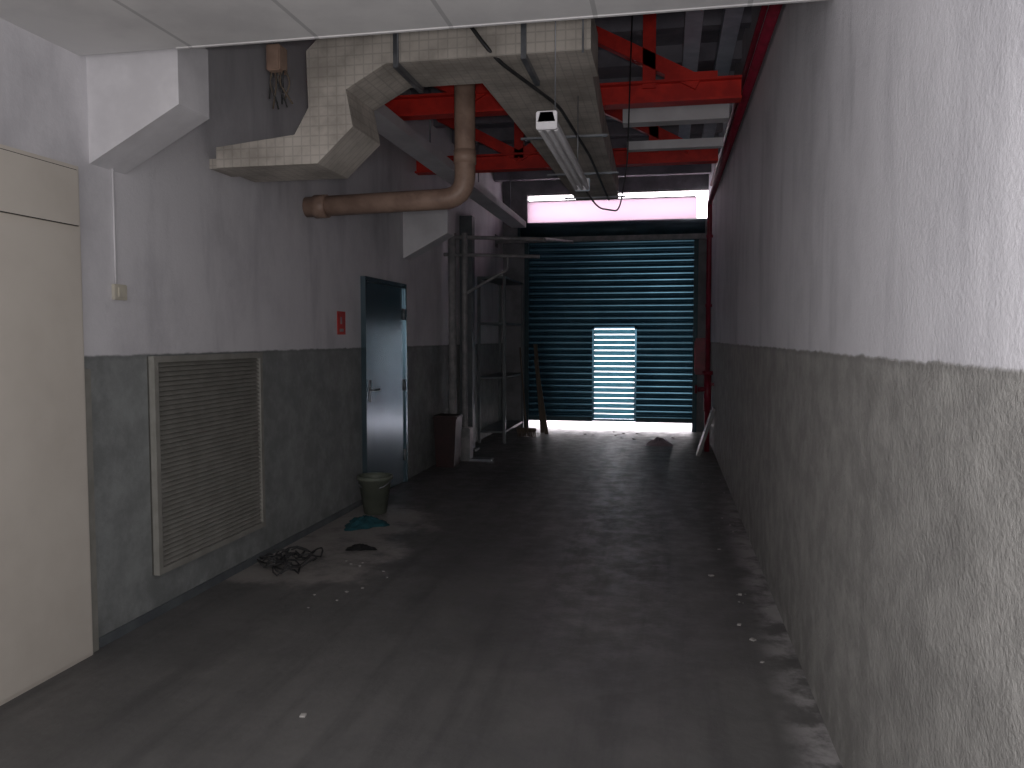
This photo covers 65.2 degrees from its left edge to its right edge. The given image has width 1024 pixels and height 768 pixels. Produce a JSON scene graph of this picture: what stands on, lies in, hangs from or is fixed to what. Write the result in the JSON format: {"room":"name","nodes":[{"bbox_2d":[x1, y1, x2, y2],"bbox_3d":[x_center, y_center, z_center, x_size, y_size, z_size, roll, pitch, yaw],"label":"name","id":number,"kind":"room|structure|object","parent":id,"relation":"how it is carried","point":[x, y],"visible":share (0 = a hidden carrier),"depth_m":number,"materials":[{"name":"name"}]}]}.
{"room":"warehouse loading corridor","nodes":[
{"label":"warehouse loading corridor","id":0,"kind":"room"},
{"bbox_2d":[0,18,502,636],"bbox_3d":[-1.845,-0.897,5.585,0.200,4.250,17.150,1,3,11],"label":"wall","id":1,"kind":"structure","parent":0,"point":[209,261],"depth_m":5.30,"materials":[{"name":"paint"}]},
{"bbox_2d":[85,369,98,652],"bbox_3d":[-2.071,0.626,3.919,0.020,1.400,0.055,1,3,11],"label":"trim","id":2,"kind":"structure","parent":1,"relation":"attached to","point":[88,400],"depth_m":3.92,"materials":[{"name":"paint"}]},
{"bbox_2d":[111,169,126,299],"bbox_3d":[-2.017,-0.769,4.101,0.027,0.675,0.100,1,3,11],"label":"light switch","id":3,"kind":"object","parent":1,"relation":"attached to","point":[119,292],"visible":1,"depth_m":4.08,"materials":[{"name":"beige plastic"}]},
{"bbox_2d":[86,48,208,173],"bbox_3d":[-1.800,-1.380,3.973,0.490,0.600,0.260,1,3,11],"label":"concrete beam","id":4,"kind":"structure","parent":1,"relation":"attached to","point":[140,103],"depth_m":3.87,"materials":[{"name":"white paint"}]},
{"bbox_2d":[147,353,265,575],"bbox_3d":[-1.854,0.420,4.969,0.045,1.210,1.190,1,3,11],"label":"air vent","id":5,"kind":"object","parent":1,"relation":"in","point":[206,411],"visible":1,"depth_m":4.85,"materials":[{"name":"metal"}]},
{"bbox_2d":[99,499,362,647],"bbox_3d":[-1.730,1.198,5.740,0.012,0.050,3.540,1,3,11],"label":"trim","id":6,"kind":"structure","parent":1,"relation":"attached to","point":[152,614],"depth_m":4.95,"materials":[{"name":"paint"}]},
{"bbox_2d":[337,311,345,334],"bbox_3d":[-1.481,-0.529,6.944,0.008,0.200,0.170,1,3,11],"label":"fire sign","id":7,"kind":"object","parent":1,"relation":"attached to","point":[341,329],"visible":1,"depth_m":6.93,"materials":[{"name":"red metal"}]},
{"bbox_2d":[360,276,407,488],"bbox_3d":[-1.240,0.031,8.001,0.088,2.120,1.190,1,3,11],"label":"door","id":8,"kind":"structure","parent":1,"relation":"in","point":[383,302],"depth_m":7.95,"materials":[{"name":"paint"}]},
{"bbox_2d":[302,84,475,217],"bbox_3d":[-0.937,-2.088,6.081,1.362,1.609,0.180,1,3,11],"label":"drain pipe","id":9,"kind":"object","parent":1,"relation":"attached to","point":[317,206],"visible":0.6,"depth_m":5.99,"materials":[{"name":"plastic"}]},
{"bbox_2d":[403,208,453,260],"bbox_3d":[-0.897,-1.698,8.626,0.490,0.700,0.260,1,3,11],"label":"concrete beam","id":10,"kind":"structure","parent":1,"relation":"attached to","point":[423,231],"depth_m":8.52,"materials":[{"name":"white paint"}]},
{"bbox_2d":[384,13,741,120],"bbox_3d":[0.140,-2.555,6.457,3.310,0.700,0.140,1,3,11],"label":"truss","id":11,"kind":"object","parent":1,"relation":"attached to","point":[681,86],"visible":0.42,"depth_m":6.26,"materials":[{"name":"metal"}]},
{"bbox_2d":[495,233,706,247],"bbox_3d":[1.411,-2.329,12.815,3.410,0.200,0.180,1,3,11],"label":"lintel","id":12,"kind":"object","parent":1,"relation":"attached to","point":[697,235],"visible":0.75,"depth_m":12.73,"materials":[{"name":"grey paint"}]},
{"bbox_2d":[0,0,826,55],"bbox_3d":[-1.026,-1.389,0.249,3.420,0.055,6.655,1,3,11],"label":"ceiling","id":13,"kind":"structure","parent":0,"point":[80,27],"depth_m":3.35,"materials":[{"name":"tile"}]},
{"bbox_2d":[0,426,842,767],"bbox_3d":[-0.058,1.341,5.419,3.820,0.200,17.250,1,3,11],"label":"floor","id":14,"kind":"structure","parent":0,"point":[552,601],"depth_m":4.07,"materials":[{"name":"concrete"}]},
{"bbox_2d":[0,144,92,705],"bbox_3d":[-2.232,0.199,2.984,0.050,2.360,1.780,1,3,11],"label":"cabinet","id":15,"kind":"object","parent":14,"relation":"on","point":[46,630],"visible":1,"depth_m":3.56,"materials":[{"name":"beige paint"}]},
{"bbox_2d":[257,546,322,575],"bbox_3d":[-1.540,1.202,5.453,0.428,0.061,0.586,1,3,11],"label":"wire tangle","id":16,"kind":"object","parent":14,"relation":"on","point":[287,554],"visible":1,"depth_m":5.46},
{"bbox_2d":[346,543,376,550],"bbox_3d":[-1.104,1.192,5.906,0.238,0.033,0.167,0,3,-1],"label":"rag","id":17,"kind":"object","parent":14,"relation":"on","point":[359,547],"visible":1,"depth_m":5.86,"materials":[{"name":"fabric"}]},
{"bbox_2d":[344,515,389,530],"bbox_3d":[-1.228,1.129,6.659,0.386,0.074,0.408,-1,4,-21],"label":"rag","id":18,"kind":"object","parent":14,"relation":"on","point":[363,522],"visible":1,"depth_m":6.57,"materials":[{"name":"fabric"}]},
{"bbox_2d":[356,472,392,514],"bbox_3d":[-1.215,0.976,7.107,0.325,0.335,0.316,1,3,11],"label":"bucket","id":19,"kind":"object","parent":14,"relation":"on","point":[374,486],"visible":1,"depth_m":7.01,"materials":[{"name":"grey plastic"}]},
{"bbox_2d":[433,413,462,467],"bbox_3d":[-0.777,0.683,9.729,0.300,0.620,0.320,1,3,11],"label":"waste bin","id":20,"kind":"object","parent":14,"relation":"on","point":[447,427],"visible":1,"depth_m":9.59,"materials":[{"name":"red plastic"}]},
{"bbox_2d":[459,215,479,451],"bbox_3d":[-0.587,-0.681,10.965,0.225,3.200,0.250,1,3,11],"label":"steel column","id":21,"kind":"structure","parent":14,"relation":"on","point":[466,223],"depth_m":10.90,"materials":[{"name":"metal"}]},
{"bbox_2d":[477,276,523,442],"bbox_3d":[-0.158,-0.394,12.506,0.420,2.450,1.540,1,3,11],"label":"metal rack","id":22,"kind":"object","parent":14,"relation":"on","point":[503,426],"visible":0.93,"depth_m":11.87,"materials":[{"name":"metal"}]},
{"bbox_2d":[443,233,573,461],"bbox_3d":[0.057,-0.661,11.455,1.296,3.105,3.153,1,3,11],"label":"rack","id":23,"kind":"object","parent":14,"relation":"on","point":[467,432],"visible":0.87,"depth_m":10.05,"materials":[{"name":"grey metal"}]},
{"bbox_2d":[516,347,535,436],"bbox_3d":[0.241,0.126,12.587,0.309,1.402,0.273,1,3,11],"label":"broom","id":24,"kind":"object","parent":14,"relation":"on","point":[521,432],"visible":1,"depth_m":12.55,"materials":[{"name":"brown wood"}]},
{"bbox_2d":[299,431,767,717],"bbox_3d":[0.773,1.077,8.188,2.800,0.010,10.289,1,3,11],"label":"debris","id":25,"kind":"object","parent":14,"relation":"on","point":[738,624],"visible":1,"depth_m":4.83,"materials":[{"name":"grey stone"}]},
{"bbox_2d":[533,344,543,432],"bbox_3d":[0.440,0.073,13.095,0.180,1.450,0.030,1,3,11],"label":"wooden plank","id":26,"kind":"object","parent":14,"relation":"on","point":[534,345],"visible":0.64,"depth_m":13.09,"materials":[{"name":"brown wood"}]},
{"bbox_2d":[534,360,548,433],"bbox_3d":[0.471,0.210,12.893,0.240,1.200,0.030,1,3,11],"label":"wooden plank","id":27,"kind":"object","parent":14,"relation":"on","point":[535,361],"visible":1,"depth_m":12.88,"materials":[{"name":"brown wood"}]},
{"bbox_2d":[645,437,672,445],"bbox_3d":[2.153,0.824,11.698,0.393,0.105,0.534,1,3,11],"label":"cloth","id":28,"kind":"object","parent":14,"relation":"on","point":[657,441],"visible":1,"depth_m":11.54,"materials":[{"name":"grey fabric"}]},
{"bbox_2d":[695,371,713,451],"bbox_3d":[2.625,0.373,10.939,0.255,1.100,0.140,1,3,11],"label":"pipe","id":29,"kind":"object","parent":14,"relation":"on","point":[706,389],"visible":0.94,"depth_m":10.88,"materials":[{"name":"metal"}]},
{"bbox_2d":[696,406,715,455],"bbox_3d":[2.569,0.622,10.607,0.235,0.640,0.300,1,3,11],"label":"leaning board","id":30,"kind":"object","parent":14,"relation":"on","point":[712,411],"visible":1,"depth_m":10.48,"materials":[{"name":"grey paint"}]},
{"bbox_2d":[409,6,751,181],"bbox_3d":[0.578,-3.186,8.453,3.820,0.310,10.550,1,3,11],"label":"ceiling","id":31,"kind":"structure","parent":0,"point":[612,67],"depth_m":8.09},
{"bbox_2d":[266,42,292,109],"bbox_3d":[-1.308,-2.248,4.412,0.150,1.418,0.105,1,3,11],"label":"junction box","id":32,"kind":"object","parent":31,"relation":"attached to","point":[276,54],"visible":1,"depth_m":4.43,"materials":[{"name":"plastic"}]},
{"bbox_2d":[209,18,625,199],"bbox_3d":[-0.290,-2.249,6.798,2.357,1.690,4.731,1,3,11],"label":"air duct","id":33,"kind":"object","parent":31,"relation":"hanging from","point":[349,79],"visible":0.94,"depth_m":4.66,"materials":[{"name":"metal"}]},
{"bbox_2d":[374,87,525,227],"bbox_3d":[-0.566,-2.703,8.779,0.220,1.010,7.100,1,3,11],"label":"cable tray","id":34,"kind":"object","parent":31,"relation":"hanging from","point":[390,126],"visible":0.46,"depth_m":7.59,"materials":[{"name":"white paint"}]},
{"bbox_2d":[415,109,717,174],"bbox_3d":[0.538,-2.679,8.618,3.270,0.700,0.140,1,3,11],"label":"truss","id":35,"kind":"object","parent":31,"relation":"attached to","point":[521,157],"visible":0.42,"depth_m":8.64,"materials":[{"name":"metal"}]},
{"bbox_2d":[536,15,632,210],"bbox_3d":[0.454,-2.102,5.004,0.248,1.777,2.625,1,3,16],"label":"fluorescent light fixture","id":36,"kind":"object","parent":31,"relation":"hanging from","point":[547,125],"visible":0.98,"depth_m":4.40,"materials":[{"name":"white metal"}]},
{"bbox_2d":[678,7,743,138],"bbox_3d":[1.567,-2.818,6.421,0.380,0.510,5.500,1,3,11],"label":"channel","id":37,"kind":"object","parent":31,"relation":"attached to","point":[732,17],"visible":0.57,"depth_m":5.97,"materials":[{"name":"metal"}]},
{"bbox_2d":[503,174,708,431],"bbox_3d":[1.542,-1.355,13.549,3.420,4.250,0.200,1,3,11],"label":"wall","id":38,"kind":"structure","parent":0,"point":[519,189],"depth_m":13.62,"materials":[{"name":"concrete"}]},
{"bbox_2d":[518,218,704,431],"bbox_3d":[1.617,-0.964,13.274,3.040,3.500,0.345,1,3,11],"label":"roller shutter","id":39,"kind":"object","parent":38,"relation":"attached to","point":[648,287],"visible":0.93,"depth_m":13.38,"materials":[{"name":"teal paint"}]},
{"bbox_2d":[527,188,708,222],"bbox_3d":[1.741,-2.958,13.383,3.000,0.510,0.070,1,3,11],"label":"window","id":40,"kind":"structure","parent":38,"relation":"in","point":[671,207],"depth_m":13.38,"materials":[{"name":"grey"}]},
{"bbox_2d":[708,0,1023,767],"bbox_3d":[1.709,-0.858,4.899,0.200,4.250,17.150,1,3,11],"label":"wall","id":41,"kind":"structure","parent":0,"point":[866,436],"depth_m":2.37,"materials":[{"name":"grey paint"}]},
{"bbox_2d":[623,103,729,151],"bbox_3d":[1.488,-2.333,7.306,0.900,0.200,0.850,1,3,11],"label":"cross beam","id":42,"kind":"structure","parent":41,"relation":"attached to","point":[709,113],"depth_m":6.95,"materials":[{"name":"metal"}]},
{"bbox_2d":[694,338,710,374],"bbox_3d":[2.879,-0.421,12.120,0.228,0.550,0.300,1,3,11],"label":"electrical box","id":43,"kind":"object","parent":41,"relation":"attached to","point":[699,343],"visible":0.78,"depth_m":11.98,"materials":[{"name":"red metal"}]},
{"bbox_2d":[704,4,782,414],"bbox_3d":[2.052,-0.721,7.486,0.095,3.680,8.536,1,3,11],"label":"pipe","id":44,"kind":"object","parent":41,"relation":"attached to","point":[773,12],"visible":0.84,"depth_m":6.94,"materials":[{"name":"red metal"}]},
{"label":"outside","id":45,"kind":"structure","parent":0,"visible":0},
{"bbox_2d":[529,387,691,428],"bbox_3d":[3.441,0.445,20.482,17.000,0.100,13.690,1,3,11],"label":"pavement","id":46,"kind":"structure","parent":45,"point":[602,424],"depth_m":14.54,"materials":[{"name":"white concrete"}]}
]}

